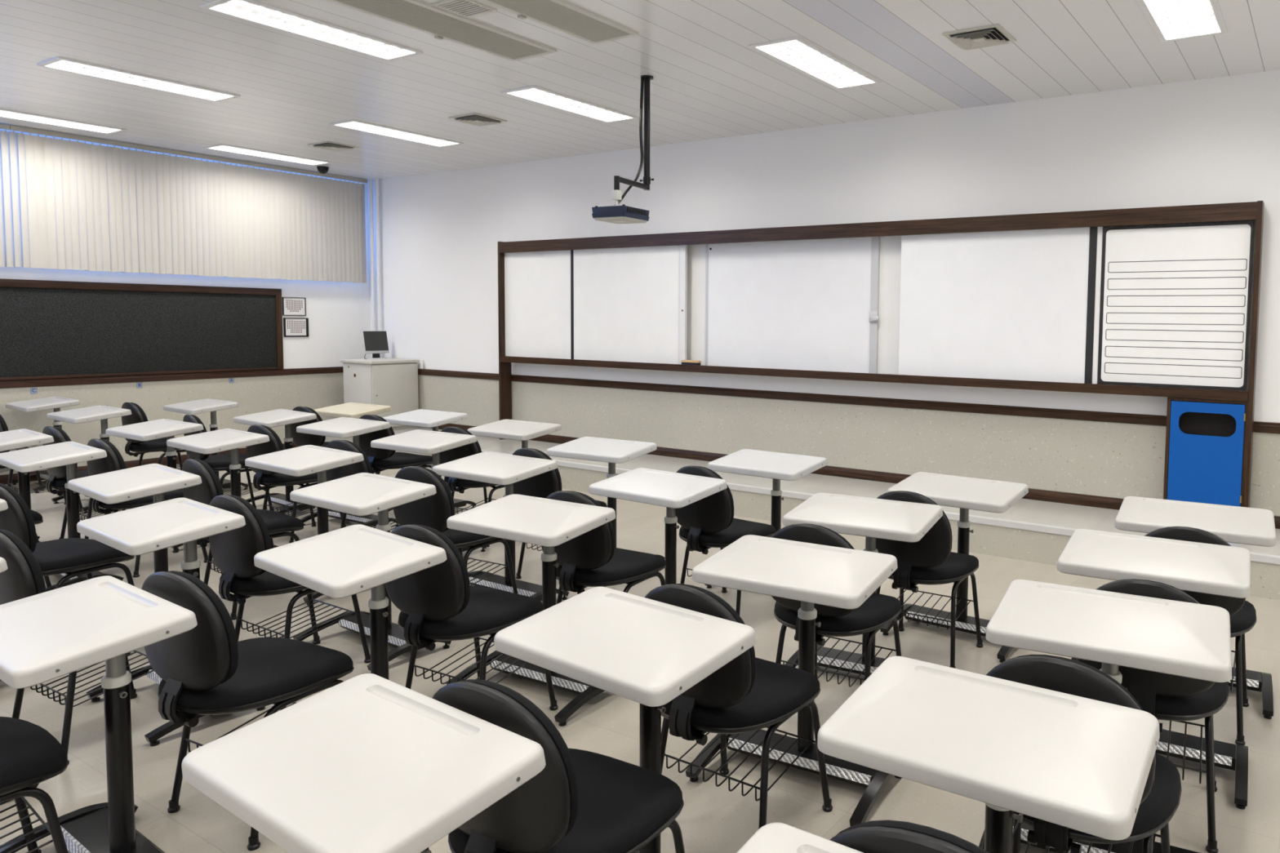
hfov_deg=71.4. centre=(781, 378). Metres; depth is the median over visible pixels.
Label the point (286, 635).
basket
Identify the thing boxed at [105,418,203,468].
student desk
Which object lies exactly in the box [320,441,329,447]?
seat cushion
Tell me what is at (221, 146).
ceiling light
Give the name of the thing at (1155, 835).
basket
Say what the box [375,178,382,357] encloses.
conduit pipe
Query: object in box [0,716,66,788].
seat cushion
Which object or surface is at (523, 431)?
student desk
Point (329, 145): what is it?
ceiling vent
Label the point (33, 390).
tag
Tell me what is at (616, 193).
mount
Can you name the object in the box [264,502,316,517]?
basket
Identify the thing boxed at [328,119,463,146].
ceiling light
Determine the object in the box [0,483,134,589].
chair
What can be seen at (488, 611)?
seat cushion
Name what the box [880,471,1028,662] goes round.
student desk
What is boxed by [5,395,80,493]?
student desk
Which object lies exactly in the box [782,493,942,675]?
student desk
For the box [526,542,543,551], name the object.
basket
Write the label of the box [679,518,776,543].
seat cushion
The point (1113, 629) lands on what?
student desk
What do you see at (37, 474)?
chair
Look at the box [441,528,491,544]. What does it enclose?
seat cushion
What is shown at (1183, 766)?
basket
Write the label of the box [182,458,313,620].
chair
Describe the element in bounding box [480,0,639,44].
ceiling vent
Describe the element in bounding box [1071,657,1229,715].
seat cushion
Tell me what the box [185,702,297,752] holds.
basket
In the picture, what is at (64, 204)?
vertical blind
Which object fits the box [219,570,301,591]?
seat cushion
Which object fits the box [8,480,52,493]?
basket
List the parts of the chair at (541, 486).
leg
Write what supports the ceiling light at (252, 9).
attached to the ceiling
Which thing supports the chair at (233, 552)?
on the floor
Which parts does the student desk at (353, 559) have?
post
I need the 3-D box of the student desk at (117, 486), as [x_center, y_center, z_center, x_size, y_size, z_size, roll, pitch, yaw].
[-3.244,0.884,4.443,0.662,0.810,0.442,4,5,36]
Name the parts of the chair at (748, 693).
leg, leg, leg, leg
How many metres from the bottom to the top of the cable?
0.971 m
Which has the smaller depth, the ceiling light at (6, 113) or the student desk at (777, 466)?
the student desk at (777, 466)
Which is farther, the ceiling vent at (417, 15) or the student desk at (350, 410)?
the student desk at (350, 410)
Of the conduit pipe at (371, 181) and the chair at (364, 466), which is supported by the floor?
the chair at (364, 466)
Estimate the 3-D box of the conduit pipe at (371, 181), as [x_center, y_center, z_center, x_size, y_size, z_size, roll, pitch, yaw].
[-5.173,-0.966,11.094,0.052,3.065,0.051,3,4,32]
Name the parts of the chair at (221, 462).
leg, leg, leg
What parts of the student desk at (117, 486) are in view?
post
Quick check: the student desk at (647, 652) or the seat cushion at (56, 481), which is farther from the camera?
the seat cushion at (56, 481)
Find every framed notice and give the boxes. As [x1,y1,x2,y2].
[281,297,306,315]
[283,317,308,337]
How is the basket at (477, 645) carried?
on the chair at (437, 602)
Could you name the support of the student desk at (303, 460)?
on the floor
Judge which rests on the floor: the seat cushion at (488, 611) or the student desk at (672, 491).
the student desk at (672, 491)
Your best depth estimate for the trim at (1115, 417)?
7.53 m
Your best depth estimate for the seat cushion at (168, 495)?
5.39 m
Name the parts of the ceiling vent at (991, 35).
plate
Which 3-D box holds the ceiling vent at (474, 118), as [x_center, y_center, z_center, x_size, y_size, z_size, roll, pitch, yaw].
[-2.614,-2.222,7.543,0.340,0.023,0.340,3,4,32]
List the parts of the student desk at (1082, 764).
post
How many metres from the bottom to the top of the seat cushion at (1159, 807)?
0.086 m
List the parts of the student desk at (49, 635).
post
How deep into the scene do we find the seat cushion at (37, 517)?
5.00 m
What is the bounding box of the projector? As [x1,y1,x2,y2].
[591,204,649,223]
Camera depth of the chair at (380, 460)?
6.85 m
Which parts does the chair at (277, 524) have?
leg, leg, leg, leg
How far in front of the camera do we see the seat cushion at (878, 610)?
3.40 m
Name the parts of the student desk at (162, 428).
post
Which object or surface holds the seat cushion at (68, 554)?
on the chair at (55, 557)
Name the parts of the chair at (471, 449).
leg, leg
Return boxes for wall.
[0,128,371,368]
[368,69,1279,422]
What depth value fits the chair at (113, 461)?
5.34 m
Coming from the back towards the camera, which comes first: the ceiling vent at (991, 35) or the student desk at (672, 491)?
the ceiling vent at (991, 35)
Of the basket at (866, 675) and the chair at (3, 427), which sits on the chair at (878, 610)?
the basket at (866, 675)
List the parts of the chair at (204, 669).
leg, leg, leg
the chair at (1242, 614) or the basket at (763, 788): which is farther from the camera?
the chair at (1242, 614)
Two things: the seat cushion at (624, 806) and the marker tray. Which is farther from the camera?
the marker tray
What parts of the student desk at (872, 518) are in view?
post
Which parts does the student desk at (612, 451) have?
post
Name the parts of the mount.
arm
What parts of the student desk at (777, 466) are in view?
post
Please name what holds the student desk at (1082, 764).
on the floor
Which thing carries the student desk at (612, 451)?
on the floor
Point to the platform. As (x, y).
(1033, 531)
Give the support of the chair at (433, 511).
on the floor
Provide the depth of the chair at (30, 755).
2.28 m
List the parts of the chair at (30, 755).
leg, leg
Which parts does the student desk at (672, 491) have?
post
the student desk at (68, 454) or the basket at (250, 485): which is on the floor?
the student desk at (68, 454)
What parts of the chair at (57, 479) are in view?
leg, leg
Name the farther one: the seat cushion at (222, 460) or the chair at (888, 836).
the seat cushion at (222, 460)
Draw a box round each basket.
[0,467,10,472]
[0,796,53,852]
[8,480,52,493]
[30,650,154,706]
[80,506,130,520]
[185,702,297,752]
[208,560,222,574]
[222,482,260,495]
[239,598,355,639]
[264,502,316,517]
[369,518,399,533]
[412,637,528,684]
[454,497,495,513]
[462,556,508,585]
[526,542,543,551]
[662,726,815,801]
[779,635,895,687]
[897,588,973,630]
[1012,821,1160,852]
[1166,720,1206,784]
[1230,650,1235,691]
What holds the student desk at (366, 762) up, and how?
on the floor
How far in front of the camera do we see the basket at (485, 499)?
6.51 m
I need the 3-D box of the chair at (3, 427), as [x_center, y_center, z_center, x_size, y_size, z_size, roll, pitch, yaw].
[-5.999,0.661,7.010,0.491,0.845,0.544,4,5,38]
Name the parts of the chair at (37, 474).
leg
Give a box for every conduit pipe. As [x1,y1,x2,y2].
[368,179,375,331]
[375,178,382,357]
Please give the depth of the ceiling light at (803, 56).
5.84 m
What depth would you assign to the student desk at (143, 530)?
3.48 m
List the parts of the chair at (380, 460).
leg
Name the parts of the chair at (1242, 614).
leg, leg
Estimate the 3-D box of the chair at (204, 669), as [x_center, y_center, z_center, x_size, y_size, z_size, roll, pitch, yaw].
[-1.721,0.990,2.858,0.491,0.845,0.544,3,4,27]
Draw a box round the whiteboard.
[497,200,1264,507]
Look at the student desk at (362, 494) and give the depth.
4.18 m
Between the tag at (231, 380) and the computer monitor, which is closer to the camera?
the tag at (231, 380)
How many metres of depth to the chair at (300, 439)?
7.36 m
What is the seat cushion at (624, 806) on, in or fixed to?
on the chair at (581, 801)
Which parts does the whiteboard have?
panel, whiteboard panel, whiteboard panel, aluminium post, projection panel, aluminium post, whiteboard panel, filler panel, panel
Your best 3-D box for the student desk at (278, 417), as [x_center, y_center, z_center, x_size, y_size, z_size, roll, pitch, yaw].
[-4.149,0.687,7.227,0.662,0.810,0.442,3,5,36]
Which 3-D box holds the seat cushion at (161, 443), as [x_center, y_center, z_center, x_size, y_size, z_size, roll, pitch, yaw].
[-5.483,0.593,7.769,0.486,0.086,0.518,3,5,34]
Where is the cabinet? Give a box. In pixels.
[340,357,419,429]
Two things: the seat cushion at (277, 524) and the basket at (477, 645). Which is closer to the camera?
the basket at (477, 645)
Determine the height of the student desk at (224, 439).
0.810 m
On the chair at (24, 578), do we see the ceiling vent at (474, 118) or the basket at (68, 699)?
the basket at (68, 699)
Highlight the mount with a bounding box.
[601,75,653,206]
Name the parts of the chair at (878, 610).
leg, leg, leg, leg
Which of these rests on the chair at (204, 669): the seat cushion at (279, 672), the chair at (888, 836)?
the seat cushion at (279, 672)
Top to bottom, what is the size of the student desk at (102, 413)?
0.810 m
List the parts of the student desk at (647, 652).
post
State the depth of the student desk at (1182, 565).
3.13 m
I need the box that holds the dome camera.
[316,165,328,173]
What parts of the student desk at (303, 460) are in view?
post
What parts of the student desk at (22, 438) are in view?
post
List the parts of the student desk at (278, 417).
post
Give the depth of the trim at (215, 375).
9.20 m
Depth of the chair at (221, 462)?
6.72 m
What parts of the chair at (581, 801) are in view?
leg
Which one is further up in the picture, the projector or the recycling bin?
the projector
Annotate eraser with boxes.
[680,360,701,364]
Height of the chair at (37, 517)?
0.845 m
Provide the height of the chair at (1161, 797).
0.845 m
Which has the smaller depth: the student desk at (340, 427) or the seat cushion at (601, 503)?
the seat cushion at (601, 503)
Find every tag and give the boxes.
[30,387,37,393]
[136,382,142,387]
[229,377,234,382]
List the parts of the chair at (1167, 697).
leg, leg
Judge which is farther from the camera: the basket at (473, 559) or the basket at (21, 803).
the basket at (473, 559)
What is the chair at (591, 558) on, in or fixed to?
on the floor
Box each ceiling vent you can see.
[307,141,359,151]
[327,0,556,61]
[431,0,497,18]
[448,112,506,126]
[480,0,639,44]
[942,23,1016,50]
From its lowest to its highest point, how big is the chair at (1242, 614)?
0.845 m
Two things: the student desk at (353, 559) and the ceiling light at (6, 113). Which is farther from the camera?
the ceiling light at (6, 113)
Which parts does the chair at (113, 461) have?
leg, leg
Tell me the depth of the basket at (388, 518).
5.86 m
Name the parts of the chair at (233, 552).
leg, leg, leg, leg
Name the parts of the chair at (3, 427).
leg, leg, leg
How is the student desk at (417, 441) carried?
on the floor
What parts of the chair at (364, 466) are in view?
leg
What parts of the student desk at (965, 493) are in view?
post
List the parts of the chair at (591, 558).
leg, leg, leg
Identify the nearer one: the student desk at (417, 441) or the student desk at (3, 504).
the student desk at (3, 504)
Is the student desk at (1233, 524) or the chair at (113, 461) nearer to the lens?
the student desk at (1233, 524)
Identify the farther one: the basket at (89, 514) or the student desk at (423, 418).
the student desk at (423, 418)
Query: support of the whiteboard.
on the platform
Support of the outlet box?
attached to the wall at (1213, 140)
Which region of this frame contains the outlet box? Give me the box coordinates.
[420,360,422,368]
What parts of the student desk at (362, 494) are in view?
post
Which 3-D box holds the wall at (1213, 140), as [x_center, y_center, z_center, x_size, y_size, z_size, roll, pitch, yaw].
[0.151,-0.566,7.975,13.050,3.318,0.200,3,4,32]
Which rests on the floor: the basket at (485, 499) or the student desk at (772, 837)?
the student desk at (772, 837)
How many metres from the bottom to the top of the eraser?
0.087 m
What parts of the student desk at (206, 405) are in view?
post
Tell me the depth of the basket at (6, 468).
7.78 m
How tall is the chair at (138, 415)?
0.845 m
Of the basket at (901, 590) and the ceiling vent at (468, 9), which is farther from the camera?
the ceiling vent at (468, 9)
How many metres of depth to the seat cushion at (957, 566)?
4.03 m
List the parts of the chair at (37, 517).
leg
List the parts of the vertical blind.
head rail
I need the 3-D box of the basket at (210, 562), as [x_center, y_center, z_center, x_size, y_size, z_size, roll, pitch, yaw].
[-2.953,1.048,4.919,0.394,0.056,0.338,4,5,38]
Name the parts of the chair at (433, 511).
leg, leg, leg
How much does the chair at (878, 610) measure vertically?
0.845 m
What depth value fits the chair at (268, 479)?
6.13 m
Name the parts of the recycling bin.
panel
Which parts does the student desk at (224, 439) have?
post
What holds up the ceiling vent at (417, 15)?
in the ceiling
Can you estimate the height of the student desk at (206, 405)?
0.810 m
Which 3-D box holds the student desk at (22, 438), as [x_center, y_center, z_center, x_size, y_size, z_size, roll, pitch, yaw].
[-5.090,0.773,5.770,0.662,0.810,0.442,3,5,36]
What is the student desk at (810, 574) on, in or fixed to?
on the floor
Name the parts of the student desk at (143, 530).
post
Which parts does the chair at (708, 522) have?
leg, leg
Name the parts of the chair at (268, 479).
leg, leg, leg, leg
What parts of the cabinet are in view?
panel, door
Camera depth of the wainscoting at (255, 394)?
9.35 m
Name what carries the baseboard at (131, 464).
attached to the wall at (337, 313)
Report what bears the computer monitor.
on the cabinet
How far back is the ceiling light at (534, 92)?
7.02 m
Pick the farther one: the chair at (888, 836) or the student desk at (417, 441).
the student desk at (417, 441)
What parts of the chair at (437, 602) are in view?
leg, leg, leg, leg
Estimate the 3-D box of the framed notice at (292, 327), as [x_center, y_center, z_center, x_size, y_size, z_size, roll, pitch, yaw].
[-5.774,-0.604,10.417,0.014,0.224,0.293,3,4,32]
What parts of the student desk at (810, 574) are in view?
post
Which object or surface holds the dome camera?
attached to the ceiling
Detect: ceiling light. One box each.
[0,108,126,133]
[36,56,240,102]
[200,0,422,61]
[203,143,332,165]
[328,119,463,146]
[500,85,638,123]
[748,35,881,89]
[1136,0,1227,42]
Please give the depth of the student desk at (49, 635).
2.46 m
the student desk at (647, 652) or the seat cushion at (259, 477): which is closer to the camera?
the student desk at (647, 652)
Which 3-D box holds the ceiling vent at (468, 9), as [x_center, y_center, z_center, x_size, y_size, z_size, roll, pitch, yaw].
[-1.737,-2.035,4.806,0.240,0.011,0.240,3,4,32]
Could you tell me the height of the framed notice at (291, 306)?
0.216 m
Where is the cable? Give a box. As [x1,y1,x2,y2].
[614,78,644,204]
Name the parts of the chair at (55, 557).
leg, leg, leg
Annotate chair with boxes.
[0,414,83,511]
[0,444,44,490]
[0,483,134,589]
[0,528,179,764]
[0,716,68,852]
[30,509,51,587]
[42,426,130,538]
[86,438,208,577]
[121,402,186,470]
[141,570,354,850]
[182,414,273,511]
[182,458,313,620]
[208,494,370,663]
[246,424,346,543]
[291,406,329,447]
[325,440,399,533]
[359,414,432,474]
[385,524,558,711]
[392,466,518,594]
[431,679,684,852]
[440,426,505,546]
[512,448,607,578]
[541,490,666,604]
[644,583,832,829]
[675,465,776,615]
[771,523,901,687]
[830,819,988,852]
[875,490,982,668]
[982,654,1182,852]
[1071,578,1229,852]
[1144,526,1256,745]
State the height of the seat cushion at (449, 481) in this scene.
0.086 m
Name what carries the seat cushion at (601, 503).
on the chair at (541, 486)
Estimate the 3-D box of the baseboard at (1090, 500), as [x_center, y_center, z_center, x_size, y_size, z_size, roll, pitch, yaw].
[0.076,0.800,7.971,12.650,0.086,0.022,3,4,32]
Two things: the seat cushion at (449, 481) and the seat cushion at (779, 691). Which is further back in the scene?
the seat cushion at (449, 481)
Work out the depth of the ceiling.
5.98 m
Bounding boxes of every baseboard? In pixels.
[0,442,297,484]
[429,423,1279,528]
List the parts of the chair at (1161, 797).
leg, leg, leg, leg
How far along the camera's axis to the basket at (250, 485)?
6.99 m
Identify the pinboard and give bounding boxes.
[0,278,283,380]
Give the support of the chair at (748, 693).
on the floor
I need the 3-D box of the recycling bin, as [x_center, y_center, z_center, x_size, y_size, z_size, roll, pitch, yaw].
[2.933,0.571,6.059,0.494,0.866,0.158,3,4,32]
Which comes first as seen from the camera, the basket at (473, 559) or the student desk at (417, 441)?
the basket at (473, 559)
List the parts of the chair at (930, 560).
leg, leg, leg, leg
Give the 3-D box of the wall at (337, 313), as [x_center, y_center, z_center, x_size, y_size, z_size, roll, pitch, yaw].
[-7.866,-0.617,7.250,0.200,3.318,9.500,3,4,32]
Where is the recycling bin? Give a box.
[1163,396,1247,506]
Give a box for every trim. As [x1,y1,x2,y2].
[0,366,343,388]
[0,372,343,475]
[417,368,1279,434]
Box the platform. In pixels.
[324,426,1279,600]
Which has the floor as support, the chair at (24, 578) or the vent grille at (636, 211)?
the chair at (24, 578)
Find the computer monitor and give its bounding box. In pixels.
[361,331,389,359]
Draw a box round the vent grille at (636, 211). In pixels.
[626,207,647,214]
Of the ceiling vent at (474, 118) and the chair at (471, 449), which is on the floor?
the chair at (471, 449)
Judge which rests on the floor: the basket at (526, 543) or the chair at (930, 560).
the chair at (930, 560)
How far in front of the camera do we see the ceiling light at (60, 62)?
6.42 m
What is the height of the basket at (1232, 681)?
0.056 m
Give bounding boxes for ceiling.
[0,0,1279,181]
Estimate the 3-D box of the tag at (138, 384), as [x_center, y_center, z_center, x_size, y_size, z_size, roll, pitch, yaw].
[-6.644,0.073,9.060,0.004,0.052,0.048,3,4,32]
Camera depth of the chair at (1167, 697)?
2.67 m
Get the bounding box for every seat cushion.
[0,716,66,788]
[30,509,42,520]
[32,537,131,571]
[51,470,88,487]
[98,488,183,506]
[129,437,175,449]
[158,637,353,709]
[203,453,247,468]
[208,509,303,537]
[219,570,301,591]
[253,472,317,483]
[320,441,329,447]
[372,452,432,466]
[398,585,542,635]
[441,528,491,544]
[444,476,488,484]
[448,748,682,852]
[555,547,665,582]
[595,500,607,507]
[661,657,819,728]
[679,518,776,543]
[774,592,901,631]
[890,551,978,580]
[1013,752,1181,837]
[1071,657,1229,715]
[1230,600,1256,633]
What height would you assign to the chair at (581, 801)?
0.845 m
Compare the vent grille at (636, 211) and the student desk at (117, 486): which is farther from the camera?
the vent grille at (636, 211)
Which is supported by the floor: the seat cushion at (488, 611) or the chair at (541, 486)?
the chair at (541, 486)
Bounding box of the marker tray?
[499,355,1248,400]
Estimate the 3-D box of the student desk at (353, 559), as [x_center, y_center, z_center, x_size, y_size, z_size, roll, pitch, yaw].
[-1.514,0.992,3.130,0.662,0.810,0.442,4,5,37]
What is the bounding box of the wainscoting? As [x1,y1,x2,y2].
[417,374,1279,515]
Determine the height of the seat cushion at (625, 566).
0.086 m
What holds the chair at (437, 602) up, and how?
on the floor
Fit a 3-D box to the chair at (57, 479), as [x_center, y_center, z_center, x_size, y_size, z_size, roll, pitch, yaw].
[-4.797,0.735,6.127,0.491,0.845,0.544,3,5,34]
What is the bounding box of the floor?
[0,463,1279,852]
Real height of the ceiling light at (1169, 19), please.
0.100 m
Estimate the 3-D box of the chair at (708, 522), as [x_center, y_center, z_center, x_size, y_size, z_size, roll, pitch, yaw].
[-0.313,0.875,4.852,0.491,0.845,0.544,3,5,36]
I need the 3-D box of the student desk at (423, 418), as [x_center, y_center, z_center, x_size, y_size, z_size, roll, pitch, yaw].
[-2.971,0.694,7.355,0.662,0.810,0.442,3,4,30]
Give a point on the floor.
(712, 819)
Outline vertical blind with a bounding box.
[0,124,367,283]
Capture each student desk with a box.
[0,428,53,542]
[0,441,124,591]
[0,498,8,680]
[0,556,39,787]
[0,575,197,852]
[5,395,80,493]
[46,405,131,513]
[67,463,201,654]
[76,497,265,746]
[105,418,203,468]
[163,398,248,489]
[166,428,279,566]
[181,673,546,852]
[233,408,316,513]
[244,444,364,605]
[253,524,446,679]
[289,472,451,671]
[296,417,399,526]
[314,402,391,418]
[370,429,487,551]
[382,408,476,508]
[432,451,568,600]
[446,493,615,726]
[467,419,561,448]
[493,586,755,852]
[546,436,665,558]
[588,467,727,584]
[685,534,901,826]
[704,448,826,588]
[737,822,862,852]
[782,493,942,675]
[817,656,1159,852]
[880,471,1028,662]
[978,579,1231,852]
[1057,528,1251,809]
[1114,496,1275,719]
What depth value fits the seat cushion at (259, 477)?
6.13 m
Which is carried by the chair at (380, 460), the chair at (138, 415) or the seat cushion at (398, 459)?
the seat cushion at (398, 459)
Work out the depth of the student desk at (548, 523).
3.69 m
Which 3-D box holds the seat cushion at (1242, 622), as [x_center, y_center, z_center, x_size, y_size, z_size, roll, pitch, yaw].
[1.681,0.958,3.609,0.486,0.086,0.518,3,4,30]

